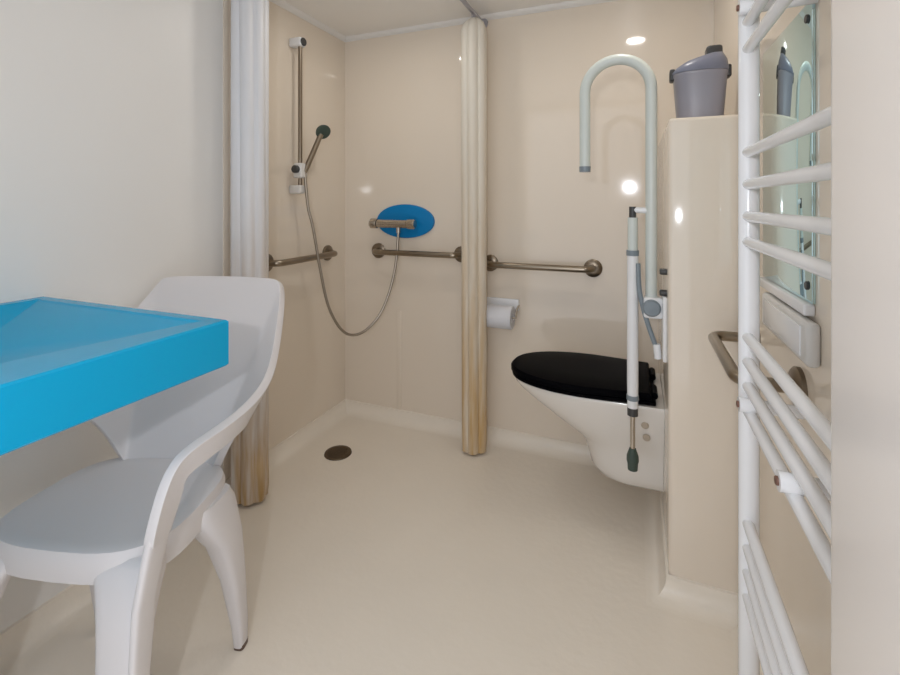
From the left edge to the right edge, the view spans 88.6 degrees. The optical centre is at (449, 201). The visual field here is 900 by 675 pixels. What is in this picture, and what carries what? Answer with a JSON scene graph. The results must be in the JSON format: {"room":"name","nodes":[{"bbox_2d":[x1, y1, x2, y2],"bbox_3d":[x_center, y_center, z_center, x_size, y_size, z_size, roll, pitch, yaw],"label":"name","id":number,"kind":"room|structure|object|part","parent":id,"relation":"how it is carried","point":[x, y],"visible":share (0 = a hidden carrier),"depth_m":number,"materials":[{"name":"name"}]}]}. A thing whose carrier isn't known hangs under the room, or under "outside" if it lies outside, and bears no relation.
{"room":"accessible bathroom","nodes":[
{"label":"accessible bathroom","id":0,"kind":"room"},
{"bbox_2d":[0,0,344,631],"bbox_3d":[-1.032,0.122,1.536,0.080,2.055,2.380,0,0,22],"label":"wall","id":1,"kind":"structure","parent":0,"point":[111,111],"depth_m":1.50,"materials":[{"name":"white paint"}]},
{"bbox_2d":[0,296,228,455],"bbox_3d":[-0.910,0.416,0.836,0.668,0.320,0.632,0,0,22],"label":"washbasin","id":2,"kind":"object","parent":1,"relation":"attached to","point":[65,364],"visible":1,"depth_m":0.85,"materials":[{"name":"teal plastic"}]},
{"bbox_2d":[0,399,347,674],"bbox_3d":[-0.959,1.123,1.528,0.061,0.067,2.180,0,0,22],"label":"baseboard","id":3,"kind":"structure","parent":1,"relation":"attached to","point":[23,637],"depth_m":1.28,"materials":[{"name":"beige plastic"}]},
{"bbox_2d":[223,0,228,480],"bbox_3d":[-0.878,0.092,1.805,0.004,1.995,0.025,0,0,22],"label":"trim","id":4,"kind":"structure","parent":1,"relation":"attached to","point":[225,2],"depth_m":1.81,"materials":[{"name":"white plastic"}]},
{"bbox_2d":[289,37,306,193],"bbox_3d":[-0.708,-0.399,2.131,0.076,0.722,0.066,0,0,22],"label":"slide rail","id":5,"kind":"object","parent":1,"relation":"attached to","point":[298,43],"visible":1,"depth_m":2.13,"materials":[{"name":"silver metal"}]},
{"bbox_3d":[-0.706,-0.150,2.105,0.036,0.036,0.020,0,0,22],"label":"slider knob","id":6,"kind":"part","parent":5,"relation":"part of","materials":[{"name":"grey plastic"}]},
{"bbox_2d":[304,125,399,335],"bbox_3d":[-0.478,0.145,2.260,0.482,1.020,0.054,0,0,-30],"label":"shower","id":7,"kind":"object","parent":5,"relation":"attached to","point":[322,131],"visible":1,"depth_m":2.17,"materials":[{"name":"silver metal"}]},
{"bbox_3d":[-0.640,-0.229,2.159,0.102,0.192,0.028,0,0,-44],"label":"handle","id":8,"kind":"part","parent":7,"relation":"part of","materials":[{"name":"silver metal"}]},
{"bbox_2d":[269,245,337,270],"bbox_3d":[-0.684,0.265,2.188,0.079,0.080,0.510,0,0,22],"label":"grab rail","id":9,"kind":"object","parent":1,"relation":"attached to","point":[328,252],"visible":0.78,"depth_m":2.12,"materials":[{"name":"silver metal"}]},
{"bbox_2d":[269,0,345,41],"bbox_3d":[-0.977,-0.894,1.535,0.022,0.022,2.180,0,0,22],"label":"trim","id":10,"kind":"structure","parent":1,"relation":"attached to","point":[281,3],"depth_m":2.24,"materials":[{"name":"beige plastic"}]},
{"bbox_2d":[3,417,737,674],"bbox_3d":[-0.166,1.190,1.187,1.947,0.080,2.380,0,0,22],"label":"floor","id":11,"kind":"structure","parent":0,"point":[412,552],"depth_m":1.40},
{"bbox_2d":[0,276,284,674],"bbox_3d":[-0.767,0.695,1.193,0.622,0.910,0.636,0,0,7],"label":"armchair","id":12,"kind":"object","parent":11,"relation":"on","point":[113,527],"visible":0.77,"depth_m":1.11,"materials":[{"name":"white plastic"}]},
{"bbox_3d":[-0.986,0.885,0.956,0.185,0.530,0.112,0,0,7],"label":"leg","id":13,"kind":"part","parent":12,"relation":"part of","materials":[{"name":"white plastic"}]},
{"bbox_3d":[-0.903,0.938,1.181,0.104,0.425,0.152,0,0,7],"label":"leg","id":14,"kind":"part","parent":12,"relation":"part of","materials":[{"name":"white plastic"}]},
{"bbox_3d":[-0.788,0.734,1.101,0.429,0.063,0.354,0,0,7],"label":"seat","id":15,"kind":"part","parent":12,"relation":"part of","materials":[{"name":"white plastic"}]},
{"bbox_3d":[-0.639,0.885,0.913,0.185,0.530,0.112,0,0,7],"label":"leg","id":16,"kind":"part","parent":12,"relation":"part of","materials":[{"name":"white plastic"}]},
{"bbox_3d":[-0.766,0.482,1.200,0.622,0.483,0.622,0,0,7],"label":"backrest","id":17,"kind":"part","parent":12,"relation":"part of","materials":[{"name":"white plastic"}]},
{"bbox_3d":[-0.587,0.938,1.143,0.104,0.425,0.152,0,0,7],"label":"leg","id":18,"kind":"part","parent":12,"relation":"part of","materials":[{"name":"white plastic"}]},
{"bbox_2d":[324,445,351,460],"bbox_3d":[-0.513,1.147,2.111,0.124,0.006,0.124,0,0,22],"label":"floor drain","id":19,"kind":"object","parent":11,"relation":"on","point":[339,452],"visible":1,"depth_m":2.11,"materials":[{"name":"brown metal"}]},
{"bbox_2d":[283,0,573,36],"bbox_3d":[-0.166,-0.935,1.187,1.947,0.060,2.380,0,0,22],"label":"ceiling","id":20,"kind":"structure","parent":0,"point":[346,17],"depth_m":2.18,"materials":[{"name":"white paint"}]},
{"bbox_2d":[460,0,487,26],"bbox_3d":[-0.278,-0.875,1.852,1.153,0.061,0.441,0,0,-22],"label":"rail","id":21,"kind":"object","parent":20,"relation":"attached to","point":[465,3],"visible":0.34,"depth_m":2.09,"materials":[{"name":"grey metal"}]},
{"bbox_2d":[230,0,268,505],"bbox_3d":[-0.775,0.130,1.790,0.149,2.017,0.135,0,0,22],"label":"shower curtain","id":22,"kind":"object","parent":21,"relation":"hanging from","point":[249,198],"visible":0.71,"depth_m":1.74,"materials":[{"name":"white fabric"}]},
{"bbox_3d":[-0.275,-0.870,1.846,1.128,0.019,0.429,0,0,-22],"label":"rail","id":23,"kind":"part","parent":21,"relation":"part of","materials":[{"name":"grey metal"}]},
{"bbox_2d":[461,14,486,454],"bbox_3d":[0.115,0.130,2.132,0.118,2.017,0.126,0,0,22],"label":"shower curtain","id":24,"kind":"object","parent":21,"relation":"hanging from","point":[473,32],"visible":0.98,"depth_m":2.08,"materials":[{"name":"beige fabric"}]},
{"bbox_2d":[345,0,713,443],"bbox_3d":[0.263,0.122,2.254,1.787,2.055,0.080,0,0,22],"label":"wall","id":25,"kind":"structure","parent":0,"point":[403,91],"depth_m":2.20,"materials":[{"name":"beige plastic"}]},
{"bbox_2d":[397,310,400,409],"bbox_3d":[-0.268,0.830,2.423,0.025,0.520,0.004,0,0,22],"label":"trim","id":26,"kind":"structure","parent":25,"relation":"attached to","point":[398,311],"depth_m":2.42,"materials":[{"name":"beige plastic"}]},
{"bbox_2d":[368,204,434,237],"bbox_3d":[-0.234,0.096,2.365,0.375,0.167,0.086,0,0,22],"label":"shower valve","id":27,"kind":"object","parent":25,"relation":"attached to","point":[411,221],"visible":1,"depth_m":2.32,"materials":[{"name":"blue plastic"}]},
{"bbox_3d":[-0.398,0.112,2.413,0.043,0.052,0.052,0,0,22],"label":"control knob","id":28,"kind":"part","parent":27,"relation":"part of","materials":[{"name":"silver metal"}]},
{"bbox_3d":[-0.195,0.112,2.331,0.043,0.052,0.052,0,0,22],"label":"control knob","id":29,"kind":"part","parent":27,"relation":"part of","materials":[{"name":"silver metal"}]},
{"bbox_2d":[372,243,460,261],"bbox_3d":[-0.175,0.260,2.345,0.555,0.080,0.079,0,0,22],"label":"grab rail","id":30,"kind":"object","parent":25,"relation":"attached to","point":[378,249],"visible":0.8,"depth_m":2.31,"materials":[{"name":"silver metal"}]},
{"bbox_2d":[345,399,596,467],"bbox_3d":[0.141,1.123,2.228,1.580,0.067,0.061,0,0,22],"label":"baseboard","id":31,"kind":"structure","parent":25,"relation":"attached to","point":[553,448],"depth_m":2.23,"materials":[{"name":"beige plastic"}]},
{"bbox_2d":[345,0,618,41],"bbox_3d":[0.244,-0.894,2.207,1.787,0.022,0.022,0,0,22],"label":"trim","id":32,"kind":"structure","parent":25,"relation":"attached to","point":[576,3],"depth_m":2.23,"materials":[{"name":"beige plastic"}]},
{"bbox_2d":[487,297,519,318],"bbox_3d":[0.242,0.500,2.181,0.163,0.080,0.072,0,0,22],"label":"toilet roll holder","id":33,"kind":"object","parent":25,"relation":"attached to","point":[490,300],"visible":0.7,"depth_m":2.20,"materials":[{"name":"white plastic"}]},
{"bbox_2d":[486,304,514,329],"bbox_3d":[0.229,0.535,2.153,0.132,0.107,0.107,0,0,22],"label":"toilet roll","id":34,"kind":"object","parent":33,"relation":"on","point":[498,316],"visible":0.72,"depth_m":2.11,"materials":[{"name":"white paper"}]},
{"bbox_3d":[0.252,0.487,2.209,0.160,0.055,0.012,0,0,22],"label":"plate","id":35,"kind":"part","parent":33,"relation":"part of","materials":[{"name":"white plastic"}]},
{"bbox_2d":[487,255,602,276],"bbox_3d":[0.404,0.295,2.112,0.557,0.080,0.079,0,0,22],"label":"grab rail","id":36,"kind":"object","parent":25,"relation":"attached to","point":[592,267],"visible":0.91,"depth_m":2.06,"materials":[{"name":"silver metal"}]},
{"bbox_2d":[658,114,737,592],"bbox_3d":[0.859,0.452,1.616,0.208,1.396,0.660,0,0,22],"label":"wall","id":37,"kind":"structure","parent":0,"point":[698,156],"depth_m":1.32,"materials":[{"name":"beige plastic"}]},
{"bbox_2d":[511,351,664,491],"bbox_3d":[0.513,0.822,1.782,0.556,0.372,0.384,0,0,22],"label":"toilet","id":38,"kind":"object","parent":37,"relation":"attached to","point":[588,392],"visible":0.99,"depth_m":1.63,"materials":[{"name":"white ceramic"}]},
{"bbox_3d":[0.495,0.650,1.789,0.516,0.030,0.384,0,0,22],"label":"lid","id":39,"kind":"part","parent":38,"relation":"part of","materials":[{"name":"black plastic"}]},
{"bbox_2d":[579,54,666,471],"bbox_3d":[0.555,0.190,1.496,0.265,1.341,0.100,0,0,22],"label":"support rail","id":40,"kind":"object","parent":37,"relation":"attached to","point":[653,306],"visible":1,"depth_m":1.47,"materials":[{"name":"white metal"}]},
{"bbox_3d":[0.588,0.395,1.483,0.035,0.460,0.035,0,0,22],"label":"support leg","id":41,"kind":"part","parent":40,"relation":"part of","materials":[{"name":"white metal"}]},
{"bbox_3d":[0.588,0.740,1.483,0.015,0.120,0.015,0,0,22],"label":"rod","id":42,"kind":"part","parent":40,"relation":"part of","materials":[{"name":"silver metal"}]},
{"bbox_3d":[0.588,0.105,1.483,0.030,0.110,0.030,0,0,22],"label":"leg","id":43,"kind":"part","parent":40,"relation":"part of","materials":[{"name":"white"}]},
{"bbox_3d":[0.623,0.329,1.456,0.069,0.268,0.015,0,0,22],"label":"brace rod","id":44,"kind":"part","parent":40,"relation":"part of","materials":[{"name":"grey plastic"}]},
{"bbox_3d":[0.625,0.330,1.430,0.054,0.054,0.018,0,0,22],"label":"pivot knob","id":45,"kind":"part","parent":40,"relation":"part of","materials":[{"name":"grey plastic"}]},
{"bbox_3d":[0.673,0.390,1.449,0.012,0.200,0.100,0,0,22],"label":"wall plate","id":46,"kind":"part","parent":40,"relation":"part of","materials":[{"name":"white metal"}]},
{"bbox_2d":[669,44,731,117],"bbox_3d":[0.776,-0.362,1.434,0.169,0.232,0.138,0,0,22],"label":"waste bin","id":47,"kind":"object","parent":37,"relation":"on","point":[700,83],"visible":0.92,"depth_m":1.38,"materials":[{"name":"grey plastic"}]},
{"bbox_3d":[0.776,-0.426,1.434,0.156,0.062,0.138,0,0,22],"label":"lid","id":48,"kind":"part","parent":47,"relation":"part of","materials":[{"name":"grey plastic"}]},
{"bbox_3d":[0.812,-0.456,1.420,0.044,0.044,0.052,0,0,22],"label":"lid handle","id":49,"kind":"part","parent":47,"relation":"part of","materials":[{"name":"grey plastic"}]},
{"bbox_2d":[643,488,762,674],"bbox_3d":[0.631,1.123,1.134,0.268,0.067,1.725,0,0,22],"label":"baseboard","id":50,"kind":"structure","parent":37,"relation":"attached to","point":[708,604],"depth_m":1.32,"materials":[{"name":"beige plastic"}]},
{"bbox_2d":[714,0,830,674],"bbox_3d":[0.701,0.122,0.839,0.080,2.055,2.380,0,0,22],"label":"wall","id":51,"kind":"structure","parent":0,"point":[804,588],"depth_m":0.89,"materials":[{"name":"beige plastic"}]},
{"bbox_2d":[708,331,807,404],"bbox_3d":[0.688,0.360,1.073,0.118,0.080,0.425,0,0,22],"label":"grab rail","id":52,"kind":"object","parent":51,"relation":"attached to","point":[796,373],"visible":0.38,"depth_m":1.00,"materials":[{"name":"silver metal"}]},
{"bbox_2d":[736,0,830,674],"bbox_3d":[0.507,0.235,0.628,0.122,1.490,0.533,0,0,22],"label":"towel radiator","id":53,"kind":"object","parent":51,"relation":"attached to","point":[766,635],"visible":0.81,"depth_m":0.75,"materials":[{"name":"white metal"}]},
{"bbox_2d":[760,4,815,315],"bbox_3d":[0.704,-0.080,0.978,0.018,0.567,0.340,0,0,22],"label":"wall mirror","id":54,"kind":"object","parent":51,"relation":"attached to","point":[789,64],"visible":0.91,"depth_m":0.92,"materials":[{"name":"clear mirror"}]},
{"bbox_3d":[0.704,0.194,0.978,0.018,0.021,0.340,0,0,22],"label":"rail","id":55,"kind":"part","parent":54,"relation":"part of","materials":[{"name":"white plastic"}]},
{"bbox_2d":[762,292,820,367],"bbox_3d":[0.684,0.249,0.938,0.024,0.078,0.310,0,0,22],"label":"wall dispenser","id":56,"kind":"object","parent":51,"relation":"attached to","point":[799,333],"visible":1,"depth_m":0.86,"materials":[{"name":"white plastic"}]},
{"bbox_3d":[0.674,0.249,0.942,0.004,0.054,0.250,0,0,22],"label":"panel","id":57,"kind":"part","parent":56,"relation":"part of","materials":[{"name":"white plastic"}]},
{"bbox_2d":[831,0,899,674],"bbox_3d":[0.249,0.122,0.048,0.167,2.055,0.575,0,0,22],"label":"wall pier","id":58,"kind":"object","parent":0,"point":[865,34],"visible":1,"depth_m":0.28,"materials":[{"name":"white paint"}]}
]}

